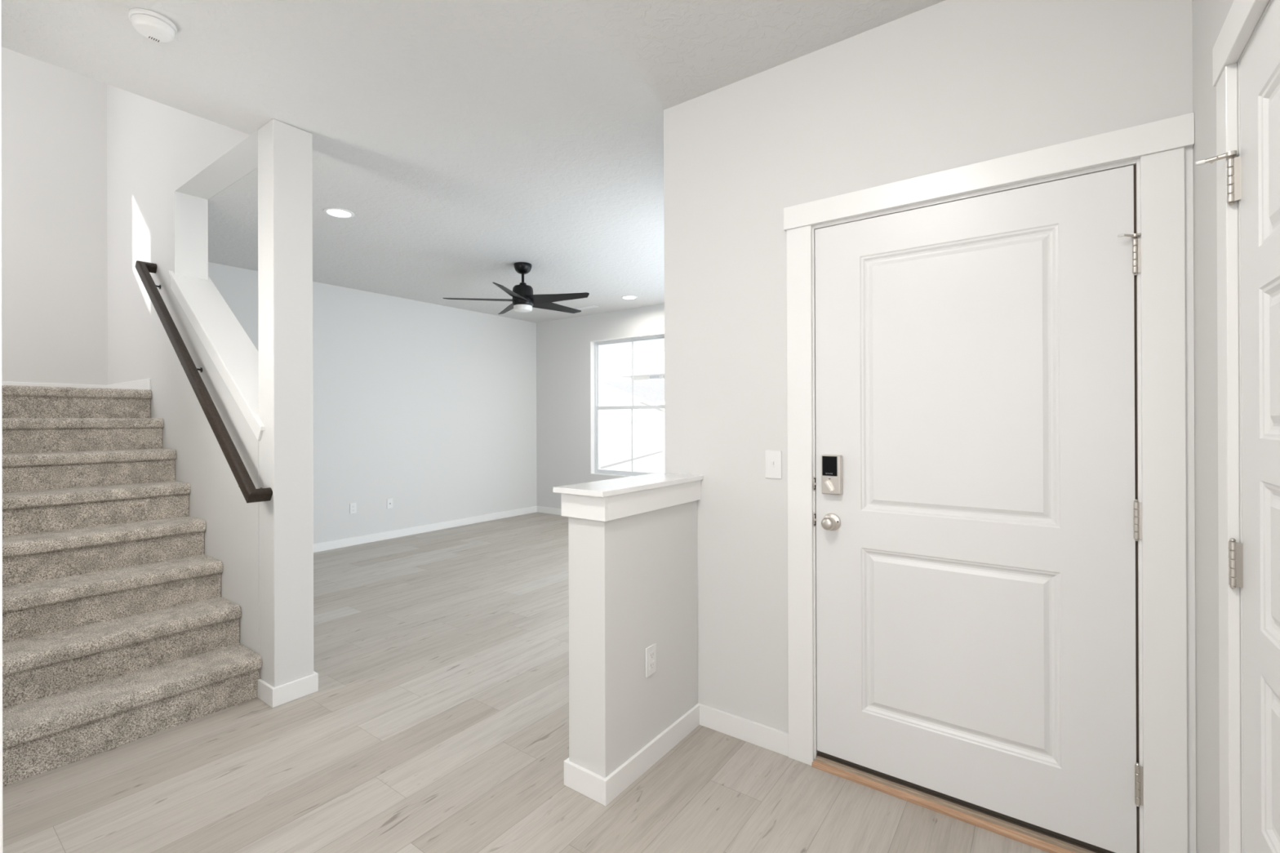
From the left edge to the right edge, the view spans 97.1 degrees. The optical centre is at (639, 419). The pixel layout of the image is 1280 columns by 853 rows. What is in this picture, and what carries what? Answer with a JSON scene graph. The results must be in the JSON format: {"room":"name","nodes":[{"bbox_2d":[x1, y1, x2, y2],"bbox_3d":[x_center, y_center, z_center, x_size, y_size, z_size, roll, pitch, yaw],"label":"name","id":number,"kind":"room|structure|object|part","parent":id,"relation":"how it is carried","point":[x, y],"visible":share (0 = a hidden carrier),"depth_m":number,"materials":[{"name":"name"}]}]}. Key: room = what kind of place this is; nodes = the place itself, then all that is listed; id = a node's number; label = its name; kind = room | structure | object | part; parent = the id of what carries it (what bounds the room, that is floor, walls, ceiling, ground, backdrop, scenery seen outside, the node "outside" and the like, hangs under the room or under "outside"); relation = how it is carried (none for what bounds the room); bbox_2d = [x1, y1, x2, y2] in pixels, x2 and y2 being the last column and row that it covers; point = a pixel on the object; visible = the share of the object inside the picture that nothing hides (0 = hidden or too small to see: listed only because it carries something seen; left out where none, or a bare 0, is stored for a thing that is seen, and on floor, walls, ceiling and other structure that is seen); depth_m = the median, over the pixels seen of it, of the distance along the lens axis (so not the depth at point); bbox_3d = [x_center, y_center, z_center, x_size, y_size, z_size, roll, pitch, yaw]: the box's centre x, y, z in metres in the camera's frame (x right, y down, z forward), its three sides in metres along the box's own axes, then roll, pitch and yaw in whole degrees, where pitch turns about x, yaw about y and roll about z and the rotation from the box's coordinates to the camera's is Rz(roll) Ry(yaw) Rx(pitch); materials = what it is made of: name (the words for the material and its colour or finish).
{"room":"entrance hall","nodes":[
{"label":"entrance hall","id":0,"kind":"room"},
{"bbox_2d":[1,47,107,385],"bbox_3d":[-4.979,-1.329,3.627,0.190,5.400,2.277,0,0,36],"label":"wall","id":1,"kind":"structure","parent":0,"point":[55,246],"depth_m":4.25,"materials":[{"name":"white paint"}]},
{"bbox_2d":[1,378,151,390],"bbox_3d":[-4.394,-0.224,3.290,1.145,0.095,2.137,0,0,36],"label":"baseboard","id":2,"kind":"structure","parent":1,"relation":"attached to","point":[145,384],"depth_m":4.14,"materials":[{"name":"white paint"}]},
{"bbox_2d":[106,84,259,654],"bbox_3d":[-3.085,-1.335,3.765,3.092,5.400,0.172,0,0,36],"label":"wall","id":3,"kind":"structure","parent":0,"point":[165,163],"depth_m":3.55,"materials":[{"name":"white paint"}]},
{"bbox_2d":[134,260,272,502],"bbox_3d":[-2.520,-0.321,3.187,1.840,1.427,0.098,0,0,36],"label":"handrail","id":4,"kind":"object","parent":3,"relation":"attached to","point":[251,494],"visible":1,"depth_m":2.99,"materials":[{"name":"brown wood"}]},
{"bbox_2d":[168,270,265,440],"bbox_3d":[-2.323,-0.414,3.212,1.377,1.040,0.212,0,0,36],"label":"trim","id":5,"kind":"structure","parent":3,"relation":"attached to","point":[228,346],"depth_m":3.21,"materials":[{"name":"white paint"}]},
{"bbox_2d":[208,262,537,543],"bbox_3d":[-2.861,-0.025,6.597,0.115,2.790,4.671,0,0,36],"label":"wall","id":6,"kind":"structure","parent":0,"point":[428,408],"depth_m":6.68,"materials":[{"name":"white paint"}]},
{"bbox_2d":[350,502,356,514],"bbox_3d":[-3.114,0.966,6.137,0.008,0.114,0.070,0,0,36],"label":"wall outlet","id":7,"kind":"object","parent":6,"relation":"attached to","point":[353,505],"visible":1,"depth_m":6.14,"materials":[{"name":"white plastic"}]},
{"bbox_2d":[386,497,392,508],"bbox_3d":[-2.863,0.965,6.477,0.014,0.114,0.070,0,0,36],"label":"cable jack plate","id":8,"kind":"object","parent":6,"relation":"attached to","point":[389,501],"visible":1,"depth_m":6.47,"materials":[{"name":"white plastic"}]},
{"bbox_2d":[313,506,537,552],"bbox_3d":[-2.846,1.323,6.499,0.014,0.089,4.527,0,0,36],"label":"baseboard","id":9,"kind":"structure","parent":6,"relation":"attached to","point":[318,547],"depth_m":6.72,"materials":[{"name":"white paint"}]},
{"bbox_2d":[0,0,945,323],"bbox_3d":[-1.512,-1.569,2.853,6.710,0.280,9.140,0,0,36],"label":"ceiling","id":10,"kind":"structure","parent":0,"point":[464,142],"depth_m":2.52,"materials":[{"name":"white paint"}]},
{"bbox_2d":[128,8,177,42],"bbox_3d":[-1.748,-1.407,2.030,0.134,0.043,0.134,0,0,36],"label":"smoke detector","id":11,"kind":"object","parent":10,"relation":"attached to","point":[153,25],"visible":1,"depth_m":2.00,"materials":[{"name":"white plastic"}]},
{"bbox_2d":[323,207,354,217],"bbox_3d":[-2.075,-1.421,3.898,0.190,0.008,0.190,0,0,36],"label":"recessed light","id":12,"kind":"object","parent":10,"relation":"in","point":[334,211],"visible":1,"depth_m":3.88,"materials":[{"name":"white plastic"}]},
{"bbox_2d":[442,262,589,314],"bbox_3d":[-1.033,-1.210,5.224,1.331,0.434,1.319,0,0,36],"label":"ceiling fan","id":13,"kind":"object","parent":10,"relation":"hanging from","point":[523,300],"visible":1,"depth_m":5.13,"materials":[{"name":"black metal"}]},
{"bbox_3d":[-1.461,-1.093,5.123,0.625,0.055,0.162,0,0,-12],"label":"blade","id":14,"kind":"part","parent":13,"relation":"part of","materials":[{"name":"black"}]},
{"bbox_3d":[-1.277,-1.093,5.546,0.162,0.055,0.625,0,0,-30],"label":"blade","id":15,"kind":"part","parent":13,"relation":"part of","materials":[{"name":"black"}]},
{"bbox_3d":[-1.116,-1.094,4.817,0.162,0.055,0.625,0,0,6],"label":"blade","id":16,"kind":"part","parent":13,"relation":"part of","materials":[{"name":"black"}]},
{"bbox_3d":[-0.818,-1.095,5.502,0.162,0.055,0.625,0,0,42],"label":"blade","id":17,"kind":"part","parent":13,"relation":"part of","materials":[{"name":"black"}]},
{"bbox_3d":[-0.718,-1.096,5.051,0.625,0.055,0.162,0,0,24],"label":"blade","id":18,"kind":"part","parent":13,"relation":"part of","materials":[{"name":"black"}]},
{"bbox_2d":[575,305,598,310],"bbox_3d":[-0.687,-1.424,7.210,0.330,0.006,0.110,0,0,36],"label":"ceiling vent","id":19,"kind":"object","parent":10,"relation":"in","point":[590,306],"visible":0.94,"depth_m":7.19,"materials":[{"name":"white plastic"}]},
{"bbox_2d":[621,295,637,299],"bbox_3d":[-0.124,-1.425,6.616,0.190,0.008,0.190,0,0,36],"label":"recessed light","id":20,"kind":"object","parent":10,"relation":"in","point":[628,297],"visible":1,"depth_m":6.59,"materials":[{"name":"white plastic"}]},
{"bbox_2d":[3,511,1049,852],"bbox_3d":[-1.502,1.358,2.849,6.710,0.001,9.140,0,0,36],"label":"floor","id":21,"kind":"structure","parent":0,"point":[437,721],"depth_m":2.17,"materials":[{"name":"beige wood"}]},
{"bbox_2d":[1,385,262,786],"bbox_3d":[-3.329,0.581,3.215,2.946,1.568,1.003,0,0,36],"label":"staircase","id":22,"kind":"structure","parent":21,"relation":"on","point":[118,629],"depth_m":2.76,"materials":[{"name":"carpet"}]},
{"bbox_2d":[257,119,313,687],"bbox_3d":[-1.756,-0.035,2.804,0.178,2.787,0.178,0,0,36],"label":"column","id":23,"kind":"structure","parent":21,"relation":"on","point":[285,156],"depth_m":2.74,"materials":[{"name":"white paint"}]},
{"bbox_2d":[257,671,318,707],"bbox_3d":[-2.943,1.319,3.669,3.154,0.089,0.206,0,0,36],"label":"baseboard","id":24,"kind":"structure","parent":23,"relation":"attached to","point":[273,696],"depth_m":2.73,"materials":[{"name":"white paint"}]},
{"bbox_2d":[536,303,664,508],"bbox_3d":[0.412,-0.037,7.017,4.686,2.787,0.144,0,0,36],"label":"wall","id":25,"kind":"structure","parent":0,"point":[562,345],"depth_m":7.96,"materials":[{"name":"white paint"}]},
{"bbox_2d":[537,506,561,515],"bbox_3d":[0.376,1.312,6.947,4.672,0.089,0.014,0,0,36],"label":"baseboard","id":26,"kind":"structure","parent":25,"relation":"attached to","point":[540,509],"depth_m":8.16,"materials":[{"name":"white paint"}]},
{"bbox_2d":[590,333,664,476],"bbox_3d":[-0.132,-0.163,7.402,1.256,1.818,0.131,0,0,36],"label":"window","id":27,"kind":"structure","parent":25,"relation":"in","point":[594,348],"depth_m":7.72,"materials":[{"name":"white plastic"}]},
{"bbox_3d":[-0.114,0.267,7.425,1.188,0.891,0.024,0,0,36],"label":"sash","id":28,"kind":"part","parent":27,"relation":"part of","materials":[{"name":"glass"}]},
{"bbox_3d":[-0.103,-0.597,7.445,1.188,0.881,0.019,0,0,36],"label":"sash","id":29,"kind":"part","parent":27,"relation":"part of","materials":[{"name":"glass"}]},
{"bbox_2d":[552,472,702,806],"bbox_3d":[-0.019,0.800,2.291,0.238,1.104,0.695,0,0,36],"label":"wall partition","id":30,"kind":"structure","parent":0,"point":[633,540],"depth_m":2.10,"materials":[{"name":"white paint"}]},
{"bbox_3d":[-0.011,0.312,2.300,0.210,0.089,0.668,0,0,36],"label":"apron trim","id":31,"kind":"part","parent":30,"relation":"part of","materials":[{"name":"white paint"}]},
{"bbox_3d":[-0.006,1.307,2.301,0.202,0.089,0.665,0,0,36],"label":"baseboard","id":32,"kind":"part","parent":30,"relation":"part of","materials":[{"name":"white paint"}]},
{"bbox_2d":[645,643,656,677],"bbox_3d":[0.044,0.944,2.216,0.008,0.114,0.070,0,0,36],"label":"wall outlet","id":33,"kind":"object","parent":30,"relation":"attached to","point":[651,651],"visible":1,"depth_m":2.21,"materials":[{"name":"white plastic"}]},
{"bbox_2d":[648,650,653,660],"bbox_3d":[0.046,0.923,2.214,0.003,0.028,0.032,0,0,36],"label":"receptacle","id":34,"kind":"object","parent":33,"relation":"attached to","point":[651,652],"depth_m":2.21,"materials":[{"name":"grey plastic"}]},
{"bbox_2d":[648,660,653,670],"bbox_3d":[0.046,0.964,2.214,0.003,0.028,0.032,0,0,36],"label":"receptacle","id":35,"kind":"object","parent":33,"relation":"attached to","point":[651,662],"depth_m":2.21,"materials":[{"name":"grey plastic"}]},
{"bbox_2d":[663,0,1192,733],"bbox_3d":[0.937,-0.045,2.130,1.909,2.787,0.170,0,0,36],"label":"wall","id":36,"kind":"structure","parent":0,"point":[947,84],"depth_m":2.30,"materials":[{"name":"white paint"}]},
{"bbox_2d":[697,702,788,756],"bbox_3d":[0.427,1.306,2.389,0.422,0.089,0.014,0,0,36],"label":"baseboard","id":37,"kind":"structure","parent":36,"relation":"attached to","point":[755,733],"depth_m":2.37,"materials":[{"name":"white paint"}]},
{"bbox_2d":[764,450,782,479],"bbox_3d":[0.541,0.184,2.303,0.070,0.114,0.016,0,0,36],"label":"light switch","id":38,"kind":"object","parent":36,"relation":"attached to","point":[773,464],"visible":1,"depth_m":2.30,"materials":[{"name":"white plastic"}]},
{"bbox_2d":[783,112,1196,852],"bbox_3d":[1.083,0.251,1.946,1.184,2.194,0.176,0,0,36],"label":"door","id":39,"kind":"structure","parent":36,"relation":"in","point":[990,363],"depth_m":1.84,"materials":[{"name":"white paint"}]},
{"bbox_3d":[0.634,0.296,2.235,0.099,2.106,0.018,0,0,36],"label":"casing","id":40,"kind":"part","parent":39,"relation":"part of","materials":[{"name":"white paint"}]},
{"bbox_3d":[0.709,0.394,2.133,0.049,0.049,0.038,0,0,36],"label":"knob","id":41,"kind":"part","parent":39,"relation":"part of","materials":[{"name":"silver metal"}]},
{"bbox_3d":[1.107,1.327,1.975,0.950,0.040,0.104,0,0,36],"label":"metal sill","id":42,"kind":"part","parent":39,"relation":"part of","materials":[{"name":"brown metal"}]},
{"bbox_3d":[1.059,-0.802,1.919,1.184,0.088,0.026,0,0,36],"label":"head casing","id":43,"kind":"part","parent":39,"relation":"part of","materials":[{"name":"white paint"}]},
{"bbox_3d":[1.492,0.293,1.611,0.092,2.106,0.018,0,0,36],"label":"casing","id":44,"kind":"part","parent":39,"relation":"part of","materials":[{"name":"white paint"}]},
{"bbox_2d":[1191,0,1271,852],"bbox_3d":[0.034,-0.045,-0.619,0.136,2.787,5.339,0,0,36],"label":"wall","id":45,"kind":"structure","parent":0,"point":[1209,16],"depth_m":1.45,"materials":[{"name":"white paint"}]},
{"bbox_2d":[1195,0,1279,852],"bbox_3d":[1.052,0.249,0.875,0.154,2.194,0.983,0,0,36],"label":"door","id":46,"kind":"structure","parent":45,"relation":"in","point":[1252,178],"depth_m":1.14,"materials":[{"name":"white paint"}]},
{"bbox_3d":[1.294,0.293,1.242,0.018,2.106,0.086,0,0,36],"label":"casing","id":47,"kind":"part","parent":46,"relation":"part of","materials":[{"name":"white paint"}]},
{"bbox_3d":[1.030,-0.804,0.890,0.022,0.088,0.983,0,0,36],"label":"head casing","id":48,"kind":"part","parent":46,"relation":"part of","materials":[{"name":"white paint"}]},
{"label":"outside","id":49,"kind":"structure","parent":0,"visible":0},
{"bbox_2d":[599,448,665,472],"bbox_3d":[16.154,2.200,47.725,90.000,0.200,83.800,0,0,36],"label":"ground","id":50,"kind":"structure","parent":49,"point":[655,463],"depth_m":29.15,"materials":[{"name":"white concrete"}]},
{"bbox_2d":[600,450,662,468],"bbox_3d":[-0.096,2.097,31.102,0.200,0.080,13.731,0,0,13],"label":"curb","id":51,"kind":"object","parent":50,"relation":"on","point":[658,451],"visible":1,"depth_m":29.22,"materials":[{"name":"white"}]},
{"bbox_2d":[599,378,664,450],"bbox_3d":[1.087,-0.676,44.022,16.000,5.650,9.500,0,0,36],"label":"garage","id":52,"kind":"structure","parent":50,"relation":"on","point":[648,424],"depth_m":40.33,"materials":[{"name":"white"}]},
{"bbox_3d":[-2.498,0.128,41.381,0.800,0.320,0.030,0,0,36],"label":"pane","id":53,"kind":"part","parent":52,"relation":"part of","materials":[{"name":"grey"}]},
{"bbox_3d":[-1.551,0.124,40.693,0.800,0.320,0.030,0,0,36],"label":"pane","id":54,"kind":"part","parent":52,"relation":"part of","materials":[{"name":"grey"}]},
{"bbox_3d":[-0.605,0.120,40.005,0.800,0.320,0.030,0,0,36],"label":"pane","id":55,"kind":"part","parent":52,"relation":"part of","materials":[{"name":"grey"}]},
{"bbox_3d":[-0.643,0.775,40.102,6.200,2.750,0.080,0,0,36],"label":"door","id":56,"kind":"part","parent":52,"relation":"part of","materials":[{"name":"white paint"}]},
{"bbox_3d":[0.342,0.116,39.317,0.800,0.320,0.030,0,0,36],"label":"pane","id":57,"kind":"part","parent":52,"relation":"part of","materials":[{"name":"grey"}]},
{"bbox_3d":[1.288,0.112,38.630,0.800,0.320,0.030,0,0,36],"label":"pane","id":58,"kind":"part","parent":52,"relation":"part of","materials":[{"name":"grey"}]},
{"bbox_2d":[619,351,664,402],"bbox_3d":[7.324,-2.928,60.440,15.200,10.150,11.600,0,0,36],"label":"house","id":59,"kind":"structure","parent":50,"relation":"on","point":[653,368],"depth_m":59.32,"materials":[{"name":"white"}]},
{"bbox_3d":[1.469,-3.835,58.173,1.200,1.300,0.030,0,0,36],"label":"pane","id":60,"kind":"part","parent":59,"relation":"part of","materials":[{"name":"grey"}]},
{"bbox_3d":[-2.553,-0.515,1.960,3.370,3.750,0.110,0,0,36],"label":"wall","id":61,"kind":"structure","parent":0,"visible":0},
{"bbox_2d":[0,0,3,852],"bbox_3d":[-1.156,0.129,0.940,0.084,2.450,0.120,0,0,36],"label":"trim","id":62,"kind":"structure","parent":61,"relation":"attached to","point":[1,400],"depth_m":0.96,"materials":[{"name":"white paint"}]}
]}

